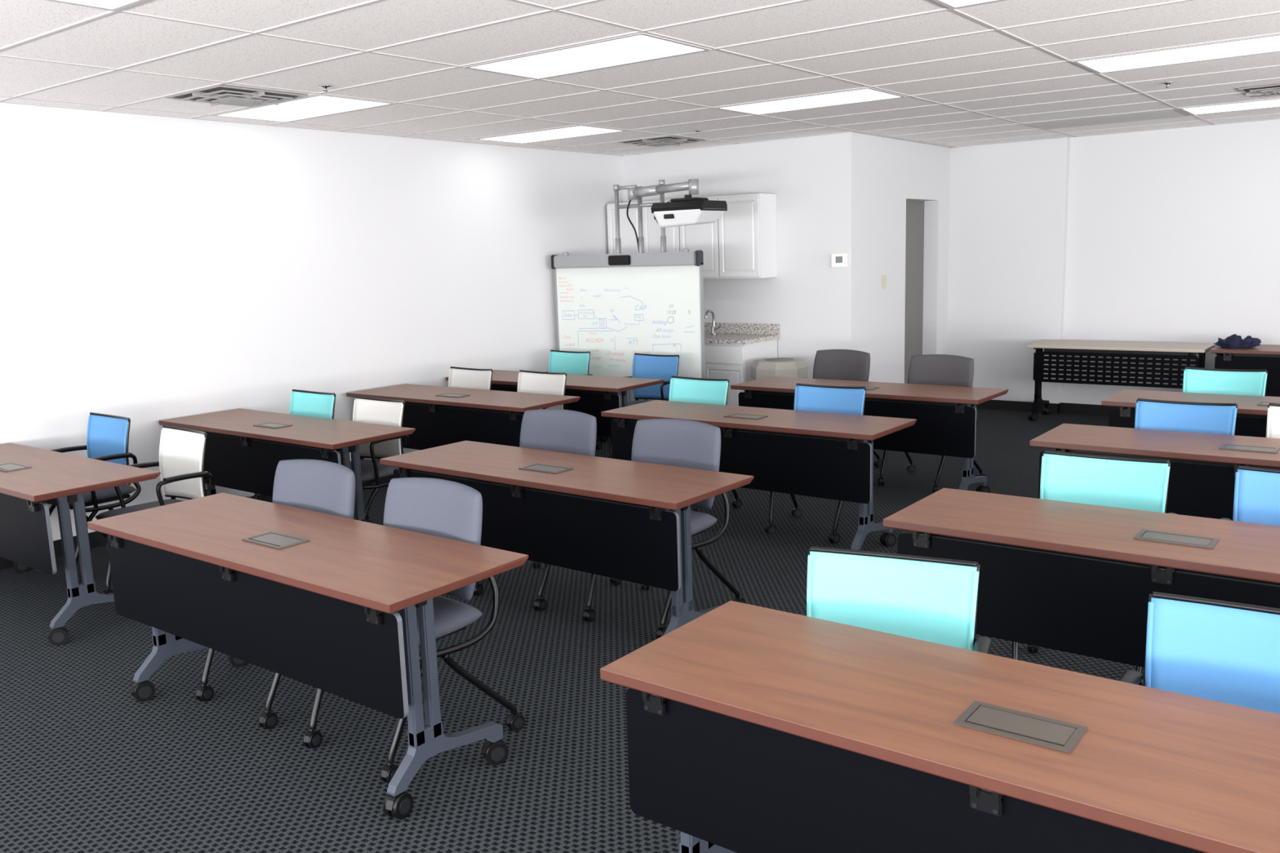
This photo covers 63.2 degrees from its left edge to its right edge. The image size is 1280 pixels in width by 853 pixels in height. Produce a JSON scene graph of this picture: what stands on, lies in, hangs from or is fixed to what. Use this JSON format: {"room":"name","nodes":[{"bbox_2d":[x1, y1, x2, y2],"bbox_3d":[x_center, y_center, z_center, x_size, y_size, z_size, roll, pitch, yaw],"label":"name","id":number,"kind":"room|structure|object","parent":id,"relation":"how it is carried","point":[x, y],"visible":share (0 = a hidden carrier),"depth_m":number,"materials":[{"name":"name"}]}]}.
{"room":"classroom","nodes":[
{"label":"classroom","id":0,"kind":"room"},
{"bbox_2d":[0,102,622,541],"bbox_3d":[-2.794,-0.742,7.268,0.100,2.680,13.600,5,12,37],"label":"wall","id":1,"kind":"structure","parent":0,"point":[153,268],"depth_m":7.25,"materials":[{"name":"white paint"}]},
{"bbox_2d":[0,494,272,569],"bbox_3d":[-3.432,0.713,6.516,0.008,0.100,11.016,5,12,37],"label":"baseboard","id":2,"kind":"structure","parent":1,"relation":"attached to","point":[96,539],"depth_m":6.51,"materials":[{"name":"black plastic"}]},
{"bbox_2d":[0,101,1279,155],"bbox_3d":[0.447,-2.171,7.082,16.873,0.006,6.804,-4,10,-14],"label":"trim","id":3,"kind":"structure","parent":1,"relation":"attached to","point":[1,101],"depth_m":8.97,"materials":[{"name":"grey metal"}]},
{"bbox_2d":[0,408,1144,852],"bbox_3d":[1.425,1.023,4.338,10.600,0.100,13.600,5,12,37],"label":"floor","id":4,"kind":"structure","parent":0,"point":[86,766],"depth_m":3.96,"materials":[{"name":"carpet"}]},
{"bbox_2d":[0,442,160,645],"bbox_3d":[-3.166,0.563,5.402,1.690,0.744,0.582,5,12,37],"label":"table","id":5,"kind":"object","parent":4,"relation":"on","point":[30,476],"visible":0.85,"depth_m":4.90,"materials":[{"name":"brown wood"}]},
{"bbox_2d":[0,462,31,471],"bbox_3d":[-3.211,0.207,5.298,0.230,0.004,0.124,5,12,37],"label":"power outlet","id":6,"kind":"object","parent":5,"relation":"attached to","point":[9,467],"depth_m":5.28,"materials":[{"name":"grey metal"}]},
{"bbox_2d":[34,412,141,582],"bbox_3d":[-3.202,0.391,6.032,0.574,0.878,0.506,5,12,37],"label":"mesh chair","id":7,"kind":"object","parent":4,"relation":"on","point":[107,435],"visible":0.48,"depth_m":6.06,"materials":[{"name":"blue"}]},
{"bbox_2d":[94,425,214,594],"bbox_3d":[-2.508,0.469,5.433,0.575,0.878,0.506,6,12,40],"label":"mesh chair","id":8,"kind":"object","parent":4,"relation":"on","point":[182,451],"visible":0.58,"depth_m":5.53,"materials":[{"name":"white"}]},
{"bbox_2d":[195,459,355,729],"bbox_3d":[-1.431,0.626,4.178,0.628,0.915,0.589,5,12,37],"label":"chair","id":9,"kind":"object","parent":4,"relation":"on","point":[323,486],"visible":0.28,"depth_m":4.22,"materials":[{"name":"grey fabric"}]},
{"bbox_2d":[158,408,415,521],"bbox_3d":[-2.212,0.349,6.503,1.830,0.744,0.582,5,12,37],"label":"table","id":10,"kind":"object","parent":4,"relation":"on","point":[245,448],"visible":0.56,"depth_m":6.26,"materials":[{"name":"brown wood"}]},
{"bbox_2d":[253,422,292,428],"bbox_3d":[-2.257,-0.007,6.399,0.230,0.004,0.124,5,12,37],"label":"power outlet","id":11,"kind":"object","parent":10,"relation":"attached to","point":[270,424],"depth_m":6.38,"materials":[{"name":"grey metal"}]},
{"bbox_2d":[253,389,355,519],"bbox_3d":[-2.267,0.223,6.861,0.559,0.878,0.504,5,12,37],"label":"mesh chair","id":12,"kind":"object","parent":4,"relation":"on","point":[303,402],"visible":0.19,"depth_m":6.98,"materials":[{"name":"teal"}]},
{"bbox_2d":[87,493,528,819],"bbox_3d":[-1.262,0.764,3.837,1.830,0.744,0.582,5,12,37],"label":"table","id":13,"kind":"object","parent":4,"relation":"on","point":[313,598],"visible":1,"depth_m":3.51,"materials":[{"name":"brown wood"}]},
{"bbox_2d":[241,531,309,549],"bbox_3d":[-1.307,0.407,3.734,0.230,0.004,0.124,5,12,37],"label":"power outlet","id":14,"kind":"object","parent":13,"relation":"attached to","point":[269,540],"depth_m":3.72,"materials":[{"name":"grey metal"}]},
{"bbox_2d":[350,395,409,523],"bbox_3d":[-1.712,0.283,6.393,0.575,0.878,0.506,5,12,37],"label":"mesh chair","id":15,"kind":"object","parent":4,"relation":"on","point":[366,410],"visible":0.53,"depth_m":6.43,"materials":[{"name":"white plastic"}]},
{"bbox_2d":[302,477,524,783],"bbox_3d":[-0.861,0.680,3.740,0.628,0.915,0.589,6,12,38],"label":"chair","id":16,"kind":"object","parent":4,"relation":"on","point":[440,508],"visible":0.46,"depth_m":3.74,"materials":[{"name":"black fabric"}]},
{"bbox_2d":[346,383,580,484],"bbox_3d":[-1.310,0.131,7.638,1.830,0.744,0.582,5,12,37],"label":"table","id":17,"kind":"object","parent":4,"relation":"on","point":[440,415],"visible":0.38,"depth_m":7.34,"materials":[{"name":"brown wood"}]},
{"bbox_2d":[435,393,469,397],"bbox_3d":[-1.355,-0.226,7.534,0.231,0.004,0.126,5,12,37],"label":"power outlet","id":18,"kind":"object","parent":17,"relation":"attached to","point":[444,395],"depth_m":7.52,"materials":[{"name":"grey metal"}]},
{"bbox_2d":[448,366,493,390],"bbox_3d":[-1.409,0.002,8.023,0.575,0.878,0.506,5,12,37],"label":"mesh chair","id":19,"kind":"object","parent":4,"relation":"on","point":[459,377],"visible":0.21,"depth_m":8.14,"materials":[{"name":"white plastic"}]},
{"bbox_2d":[517,369,569,409],"bbox_3d":[-0.814,0.052,7.610,0.575,0.878,0.506,5,12,37],"label":"mesh chair","id":20,"kind":"object","parent":4,"relation":"on","point":[528,381],"visible":0.23,"depth_m":7.71,"materials":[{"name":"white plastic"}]},
{"bbox_2d":[473,408,622,611],"bbox_3d":[-0.527,0.396,5.378,0.628,0.915,0.589,5,12,37],"label":"chair","id":21,"kind":"object","parent":4,"relation":"on","point":[559,430],"visible":0.26,"depth_m":5.45,"materials":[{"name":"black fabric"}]},
{"bbox_2d":[445,369,663,437],"bbox_3d":[-0.709,-0.026,8.464,1.830,0.744,0.582,5,12,36],"label":"table","id":22,"kind":"object","parent":4,"relation":"on","point":[597,394],"visible":0.25,"depth_m":7.91,"materials":[{"name":"brown wood"}]},
{"bbox_2d":[379,440,753,635],"bbox_3d":[-0.392,0.552,4.940,1.830,0.744,0.582,6,12,38],"label":"table","id":23,"kind":"object","parent":4,"relation":"on","point":[610,517],"visible":0.66,"depth_m":4.55,"materials":[{"name":"brown wood"}]},
{"bbox_2d":[518,463,573,474],"bbox_3d":[-0.437,0.195,4.836,0.231,0.004,0.126,5,12,37],"label":"power outlet","id":24,"kind":"object","parent":23,"relation":"attached to","point":[544,468],"depth_m":4.82,"materials":[{"name":"grey metal"}]},
{"bbox_2d":[544,350,602,449],"bbox_3d":[-0.717,-0.216,9.196,0.559,0.878,0.504,5,12,37],"label":"mesh chair","id":25,"kind":"object","parent":4,"relation":"on","point":[573,362],"visible":0.27,"depth_m":9.30,"materials":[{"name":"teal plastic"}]},
{"bbox_2d":[551,178,705,442],"bbox_3d":[-0.037,-0.986,9.287,1.679,2.318,0.651,5,12,37],"label":"whiteboard","id":26,"kind":"object","parent":4,"relation":"on","point":[617,306],"visible":0.89,"depth_m":9.11,"materials":[{"name":"white ceramic"}]},
{"bbox_2d":[650,194,727,227],"bbox_3d":[0.395,-1.755,8.473,0.510,0.256,0.370,5,12,37],"label":"projector","id":27,"kind":"object","parent":26,"relation":"hanging from","point":[687,211],"visible":1,"depth_m":8.35,"materials":[{"name":"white plastic"}]},
{"bbox_2d":[627,389,653,401],"bbox_3d":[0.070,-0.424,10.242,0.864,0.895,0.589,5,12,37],"label":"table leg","id":28,"kind":"object","parent":4,"relation":"on","point":[630,393],"visible":0.02,"depth_m":10.01,"materials":[{"name":"grey metal"}]},
{"bbox_2d":[607,352,679,458],"bbox_3d":[0.042,-0.149,8.648,0.574,0.878,0.506,5,12,37],"label":"mesh chair","id":29,"kind":"object","parent":4,"relation":"on","point":[645,366],"visible":0.45,"depth_m":8.76,"materials":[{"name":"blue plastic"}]},
{"bbox_2d":[582,418,745,639],"bbox_3d":[0.073,0.451,4.937,0.628,0.915,0.589,6,12,38],"label":"chair","id":30,"kind":"object","parent":4,"relation":"on","point":[685,443],"visible":0.46,"depth_m":4.95,"materials":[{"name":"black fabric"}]},
{"bbox_2d":[668,375,742,511],"bbox_3d":[0.306,0.129,6.934,0.559,0.878,0.504,5,12,37],"label":"mesh chair","id":31,"kind":"object","parent":4,"relation":"on","point":[686,389],"visible":0.23,"depth_m":7.03,"materials":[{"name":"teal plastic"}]},
{"bbox_2d":[704,338,777,405],"bbox_3d":[0.758,-0.360,9.722,0.864,0.895,0.589,5,12,37],"label":"base cabinet","id":32,"kind":"object","parent":4,"relation":"on","point":[733,362],"visible":0.24,"depth_m":9.31,"materials":[{"name":"white wood"}]},
{"bbox_2d":[704,322,779,344],"bbox_3d":[0.391,-0.898,9.887,1.780,0.134,0.616,5,12,37],"label":"countertop","id":33,"kind":"structure","parent":32,"relation":"on","point":[727,333],"depth_m":9.66,"materials":[{"name":"stone"}]},
{"bbox_2d":[704,309,721,334],"bbox_3d":[0.669,-0.983,9.820,0.177,0.238,0.107,-6,10,-23],"label":"faucet","id":34,"kind":"object","parent":33,"relation":"on","point":[713,327],"visible":0.99,"depth_m":9.84,"materials":[{"name":"silver metal"}]},
{"bbox_2d":[600,400,916,551],"bbox_3d":[0.671,0.296,6.268,1.830,0.744,0.582,5,12,37],"label":"table","id":35,"kind":"object","parent":4,"relation":"on","point":[813,454],"visible":0.76,"depth_m":5.86,"materials":[{"name":"brown wood"}]},
{"bbox_2d":[724,413,768,419],"bbox_3d":[0.626,-0.060,6.164,0.230,0.004,0.124,5,12,37],"label":"power outlet","id":36,"kind":"object","parent":35,"relation":"attached to","point":[733,415],"depth_m":6.15,"materials":[{"name":"grey metal"}]},
{"bbox_2d":[751,357,808,379],"bbox_3d":[1.223,-0.207,9.120,0.462,0.763,0.462,5,12,37],"label":"trash bin","id":37,"kind":"object","parent":4,"relation":"on","point":[795,367],"visible":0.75,"depth_m":8.90,"materials":[{"name":"grey plastic"}]},
{"bbox_2d":[764,382,875,543],"bbox_3d":[1.081,0.203,6.338,0.574,0.878,0.506,5,12,35],"label":"mesh chair","id":38,"kind":"object","parent":4,"relation":"on","point":[807,397],"visible":0.38,"depth_m":6.42,"materials":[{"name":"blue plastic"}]},
{"bbox_2d":[813,349,881,467],"bbox_3d":[1.468,-0.124,8.111,0.590,0.915,0.632,-11,13,-44],"label":"chair","id":39,"kind":"object","parent":4,"relation":"on","point":[828,364],"visible":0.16,"depth_m":8.17,"materials":[{"name":"grey fabric"}]},
{"bbox_2d":[730,376,1008,493],"bbox_3d":[1.577,0.086,7.355,1.830,0.744,0.582,5,12,37],"label":"table","id":40,"kind":"object","parent":4,"relation":"on","point":[945,415],"visible":0.71,"depth_m":6.88,"materials":[{"name":"brown wood"}]},
{"bbox_2d":[847,385,879,390],"bbox_3d":[1.532,-0.271,7.252,0.230,0.004,0.124,5,12,37],"label":"power outlet","id":41,"kind":"object","parent":40,"relation":"attached to","point":[868,388],"depth_m":7.22,"materials":[{"name":"grey metal"}]},
{"bbox_2d":[796,546,992,653],"bbox_3d":[0.630,0.812,2.778,0.559,0.878,0.504,3,10,25],"label":"mesh chair","id":42,"kind":"object","parent":4,"relation":"on","point":[935,600],"visible":0.34,"depth_m":2.89,"materials":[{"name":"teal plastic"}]},
{"bbox_2d":[877,354,986,493],"bbox_3d":[2.071,-0.042,7.506,0.590,0.915,0.632,-11,13,-44],"label":"chair","id":43,"kind":"object","parent":4,"relation":"on","point":[925,369],"visible":0.43,"depth_m":7.55,"materials":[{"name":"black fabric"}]},
{"bbox_2d":[600,600,1279,852],"bbox_3d":[0.819,0.966,2.226,1.830,0.744,0.582,5,12,37],"label":"table","id":44,"kind":"object","parent":4,"relation":"on","point":[751,728],"visible":1,"depth_m":2.20,"materials":[{"name":"brown wood"}]},
{"bbox_2d":[953,700,1087,753],"bbox_3d":[0.774,0.610,2.122,0.230,0.004,0.124,5,12,37],"label":"power outlet","id":45,"kind":"object","parent":44,"relation":"attached to","point":[1048,734],"depth_m":2.11,"materials":[{"name":"grey metal"}]},
{"bbox_2d":[883,488,1279,667],"bbox_3d":[1.792,0.723,3.498,1.830,0.744,0.582,5,12,37],"label":"table","id":46,"kind":"object","parent":4,"relation":"on","point":[1074,578],"visible":0.56,"depth_m":3.47,"materials":[{"name":"brown wood"}]},
{"bbox_2d":[1133,528,1219,549],"bbox_3d":[1.747,0.366,3.394,0.230,0.004,0.124,5,12,37],"label":"power outlet","id":47,"kind":"object","parent":46,"relation":"attached to","point":[1184,540],"depth_m":3.38,"materials":[{"name":"grey metal"}]},
{"bbox_2d":[1012,449,1176,673],"bbox_3d":[1.732,0.572,4.009,0.559,0.878,0.504,5,12,35],"label":"mesh chair","id":48,"kind":"object","parent":4,"relation":"on","point":[1123,482],"visible":0.23,"depth_m":4.10,"materials":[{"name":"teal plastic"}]},
{"bbox_2d":[1027,339,1216,421],"bbox_3d":[4.463,-0.400,9.722,1.500,0.740,0.582,5,12,37],"label":"table","id":49,"kind":"object","parent":4,"relation":"on","point":[1180,351],"visible":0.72,"depth_m":9.54,"materials":[{"name":"black metal"}]},
{"bbox_2d":[1029,423,1279,519],"bbox_3d":[2.842,0.458,4.886,1.830,0.744,0.582,5,12,37],"label":"table","id":50,"kind":"object","parent":4,"relation":"on","point":[1202,470],"visible":0.44,"depth_m":4.83,"materials":[{"name":"brown wood"}]},
{"bbox_2d":[1218,444,1279,453],"bbox_3d":[2.797,0.101,4.782,0.230,0.004,0.124,5,12,37],"label":"power outlet","id":51,"kind":"object","parent":50,"relation":"attached to","point":[1264,450],"depth_m":4.77,"materials":[{"name":"grey metal"}]},
{"bbox_2d":[1133,398,1237,435],"bbox_3d":[2.715,0.327,5.287,0.574,0.878,0.506,5,12,36],"label":"mesh chair","id":52,"kind":"object","parent":4,"relation":"on","point":[1150,414],"visible":0.17,"depth_m":5.38,"materials":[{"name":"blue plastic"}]},
{"bbox_2d":[1101,389,1279,437],"bbox_3d":[3.720,0.232,6.068,1.830,0.744,0.582,5,12,37],"label":"table","id":53,"kind":"object","parent":4,"relation":"on","point":[1251,414],"visible":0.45,"depth_m":6.28,"materials":[{"name":"brown wood"}]},
{"bbox_2d":[1257,401,1279,405],"bbox_3d":[3.675,-0.125,5.965,0.230,0.004,0.124,5,12,37],"label":"power outlet","id":54,"kind":"object","parent":53,"relation":"attached to","point":[1259,403],"depth_m":6.02,"materials":[{"name":"grey metal"}]},
{"bbox_2d":[1119,591,1279,714],"bbox_3d":[1.328,0.870,2.295,0.574,0.878,0.506,5,11,34],"label":"mesh chair","id":55,"kind":"object","parent":4,"relation":"on","point":[1228,652],"visible":0.31,"depth_m":2.44,"materials":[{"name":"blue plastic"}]},
{"bbox_2d":[1182,366,1267,395],"bbox_3d":[3.618,0.089,6.537,0.559,0.878,0.504,5,12,37],"label":"mesh chair","id":56,"kind":"object","parent":4,"relation":"on","point":[1196,380],"visible":0.23,"depth_m":6.63,"materials":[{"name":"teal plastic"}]},
{"bbox_2d":[1209,344,1279,396],"bbox_3d":[5.688,-0.284,8.796,1.500,0.740,0.582,5,12,37],"label":"table","id":57,"kind":"object","parent":4,"relation":"on","point":[1262,357],"visible":0.47,"depth_m":8.82,"materials":[{"name":"brown wood"}]},
{"bbox_2d":[1213,333,1261,348],"bbox_3d":[5.193,-0.748,9.051,0.370,0.120,0.333,5,12,37],"label":"jacket","id":58,"kind":"object","parent":57,"relation":"on","point":[1233,341],"visible":1,"depth_m":8.99,"materials":[{"name":"blue fabric"}]},
{"bbox_2d":[1220,465,1279,525],"bbox_3d":[2.282,0.619,3.619,0.574,0.878,0.506,5,12,37],"label":"mesh chair","id":59,"kind":"object","parent":4,"relation":"on","point":[1256,496],"visible":0.22,"depth_m":3.79,"materials":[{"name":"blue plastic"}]},
{"bbox_2d":[1265,403,1279,438],"bbox_3d":[3.232,0.359,4.995,0.575,0.878,0.506,5,12,36],"label":"mesh chair","id":60,"kind":"object","parent":4,"relation":"on","point":[1273,424],"visible":0.13,"depth_m":5.18,"materials":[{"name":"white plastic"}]},
{"bbox_2d":[0,0,1279,155],"bbox_3d":[1.337,-1.718,3.880,10.600,0.100,13.600,5,12,37],"label":"ceiling","id":61,"kind":"structure","parent":0,"point":[117,40],"depth_m":5.28,"materials":[{"name":"tile"}]},
{"bbox_2d":[48,0,147,11],"bbox_3d":[-1.681,-1.476,3.341,1.143,0.008,0.558,5,12,37],"label":"recessed light","id":62,"kind":"object","parent":61,"relation":"in","point":[110,5],"visible":1,"depth_m":3.79,"materials":[{"name":"grey plastic"}]},
{"bbox_2d":[164,84,307,106],"bbox_3d":[-2.315,-1.883,5.980,0.560,0.035,0.560,5,12,37],"label":"ceiling vent","id":63,"kind":"object","parent":61,"relation":"in","point":[220,94],"visible":1,"depth_m":5.91,"materials":[{"name":"silver metal"}]},
{"bbox_2d":[211,93,395,122],"bbox_3d":[-2.129,-1.998,6.556,1.143,0.008,0.558,5,12,37],"label":"recessed light","id":64,"kind":"object","parent":61,"relation":"in","point":[317,105],"visible":1,"depth_m":6.53,"materials":[{"name":"grey plastic"}]},
{"bbox_2d":[318,84,331,92],"bbox_3d":[-1.738,-1.864,5.748,0.070,0.032,0.070,5,12,37],"label":"sprinkler head","id":65,"kind":"object","parent":61,"relation":"attached to","point":[325,87],"visible":1,"depth_m":5.74},
{"bbox_2d":[475,124,626,143],"bbox_3d":[-0.724,-2.346,8.370,1.143,0.008,0.558,5,12,37],"label":"recessed light","id":66,"kind":"object","parent":61,"relation":"in","point":[581,130],"visible":1,"depth_m":8.34,"materials":[{"name":"grey plastic"}]},
{"bbox_2d":[462,32,711,79],"bbox_3d":[-0.276,-1.823,5.154,1.143,0.008,0.558,5,12,37],"label":"recessed light","id":67,"kind":"object","parent":61,"relation":"in","point":[638,47],"visible":1,"depth_m":5.12,"materials":[{"name":"grey plastic"}]},
{"bbox_2d":[0,0,1279,154],"bbox_3d":[1.309,-1.659,3.850,10.400,0.007,13.300,5,12,37],"label":"grid","id":68,"kind":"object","parent":61,"relation":"attached to","point":[260,32],"depth_m":5.66,"materials":[{"name":"grey metal"}]},
{"bbox_2d":[617,135,706,146],"bbox_3d":[0.188,-2.486,9.114,0.560,0.035,0.560,5,12,37],"label":"ceiling vent","id":69,"kind":"object","parent":61,"relation":"in","point":[663,140],"visible":1,"depth_m":9.04,"materials":[{"name":"silver metal"}]},
{"bbox_2d":[693,129,702,134],"bbox_3d":[0.471,-2.386,8.453,0.070,0.032,0.070,5,12,37],"label":"sprinkler head","id":70,"kind":"object","parent":61,"relation":"attached to","point":[696,131],"visible":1,"depth_m":8.44},
{"bbox_2d":[714,87,906,115],"bbox_3d":[1.129,-2.171,6.968,1.143,0.008,0.558,5,12,37],"label":"recessed light","id":71,"kind":"object","parent":61,"relation":"in","point":[869,94],"visible":1,"depth_m":6.94,"materials":[{"name":"grey plastic"}]},
{"bbox_2d":[931,0,1003,8],"bbox_3d":[1.577,-1.649,3.753,1.143,0.008,0.558,5,12,37],"label":"recessed light","id":72,"kind":"object","parent":61,"relation":"in","point":[952,4],"visible":1,"depth_m":4.21,"materials":[{"name":"grey plastic"}]},
{"bbox_2d":[1023,108,1189,129],"bbox_3d":[3.811,-2.514,8.534,1.141,0.014,0.556,5,12,37],"label":"ceiling vent","id":73,"kind":"object","parent":61,"relation":"in","point":[1174,113],"visible":1,"depth_m":8.47,"materials":[{"name":"silver metal"}]},
{"bbox_2d":[1161,81,1173,88],"bbox_3d":[3.365,-2.175,6.636,0.070,0.032,0.070,5,12,37],"label":"sprinkler head","id":74,"kind":"object","parent":61,"relation":"attached to","point":[1167,83],"visible":1,"depth_m":6.62},
{"bbox_2d":[1071,34,1279,73],"bbox_3d":[2.982,-1.996,5.566,1.143,0.008,0.558,5,12,37],"label":"recessed light","id":75,"kind":"object","parent":61,"relation":"in","point":[1271,43],"visible":1,"depth_m":5.60,"materials":[{"name":"grey plastic"}]},
{"bbox_2d":[1178,98,1279,115],"bbox_3d":[4.737,-2.431,7.833,1.143,0.008,0.558,5,12,37],"label":"recessed light","id":76,"kind":"object","parent":61,"relation":"in","point":[1273,103],"visible":1,"depth_m":7.97,"materials":[{"name":"grey plastic"}]},
{"bbox_2d":[1238,84,1279,97],"bbox_3d":[4.401,-2.272,7.030,0.560,0.035,0.560,5,12,37],"label":"ceiling vent","id":77,"kind":"object","parent":61,"relation":"in","point":[1269,92],"visible":1,"depth_m":7.04,"materials":[{"name":"silver metal"}]},
{"bbox_2d":[622,133,835,378],"bbox_3d":[0.830,-1.306,9.951,2.350,2.680,0.120,5,12,37],"label":"wall","id":78,"kind":"structure","parent":0,"point":[801,171],"depth_m":9.45,"materials":[{"name":"white paint"}]},
{"bbox_2d":[606,199,679,253],"bbox_3d":[0.117,-1.810,10.131,0.864,0.740,0.308,5,12,37],"label":"upper cabinet","id":79,"kind":"object","parent":78,"relation":"attached to","point":[651,228],"visible":0.3,"depth_m":10.02,"materials":[{"name":"white wood"}]},
{"bbox_2d":[680,193,777,278],"bbox_3d":[0.805,-1.745,9.611,0.864,0.740,0.308,5,12,37],"label":"upper cabinet","id":80,"kind":"object","parent":78,"relation":"attached to","point":[741,243],"visible":0.64,"depth_m":9.39,"materials":[{"name":"white wood"}]},
{"bbox_2d":[831,253,848,267],"bbox_3d":[1.746,-1.454,9.117,0.150,0.120,0.029,5,12,37],"label":"thermostat","id":81,"kind":"object","parent":78,"relation":"attached to","point":[837,260],"visible":1,"depth_m":9.10,"materials":[{"name":"white plastic"}]},
{"bbox_2d":[835,132,950,383],"bbox_3d":[2.475,-1.373,10.040,0.150,2.680,2.271,5,12,37],"label":"wall","id":82,"kind":"structure","parent":0,"point":[876,176],"depth_m":9.62,"materials":[{"name":"white paint"}]},
{"bbox_2d":[882,275,886,288],"bbox_3d":[2.260,-1.337,9.623,0.012,0.124,0.080,5,12,37],"label":"light switch","id":83,"kind":"object","parent":82,"relation":"attached to","point":[884,277],"visible":1,"depth_m":9.61,"materials":[{"name":"beige plastic"}]},
{"bbox_2d":[904,200,924,383],"bbox_3d":[2.662,-1.209,10.481,0.060,2.200,0.970,5,12,37],"label":"door","id":84,"kind":"structure","parent":82,"relation":"in","point":[914,243],"depth_m":10.55,"materials":[{"name":"grey paint"}]},
{"bbox_2d":[946,119,1279,404],"bbox_3d":[6.408,-1.259,8.604,8.150,2.680,0.213,5,12,37],"label":"wall","id":85,"kind":"structure","parent":0,"point":[1172,235],"depth_m":9.96,"materials":[{"name":"white paint"}]},
{"bbox_2d":[976,400,1119,415],"bbox_3d":[6.426,0.025,8.746,7.900,0.100,0.088,5,12,37],"label":"baseboard","id":86,"kind":"structure","parent":85,"relation":"attached to","point":[1077,408],"depth_m":10.44,"materials":[{"name":"black plastic"}]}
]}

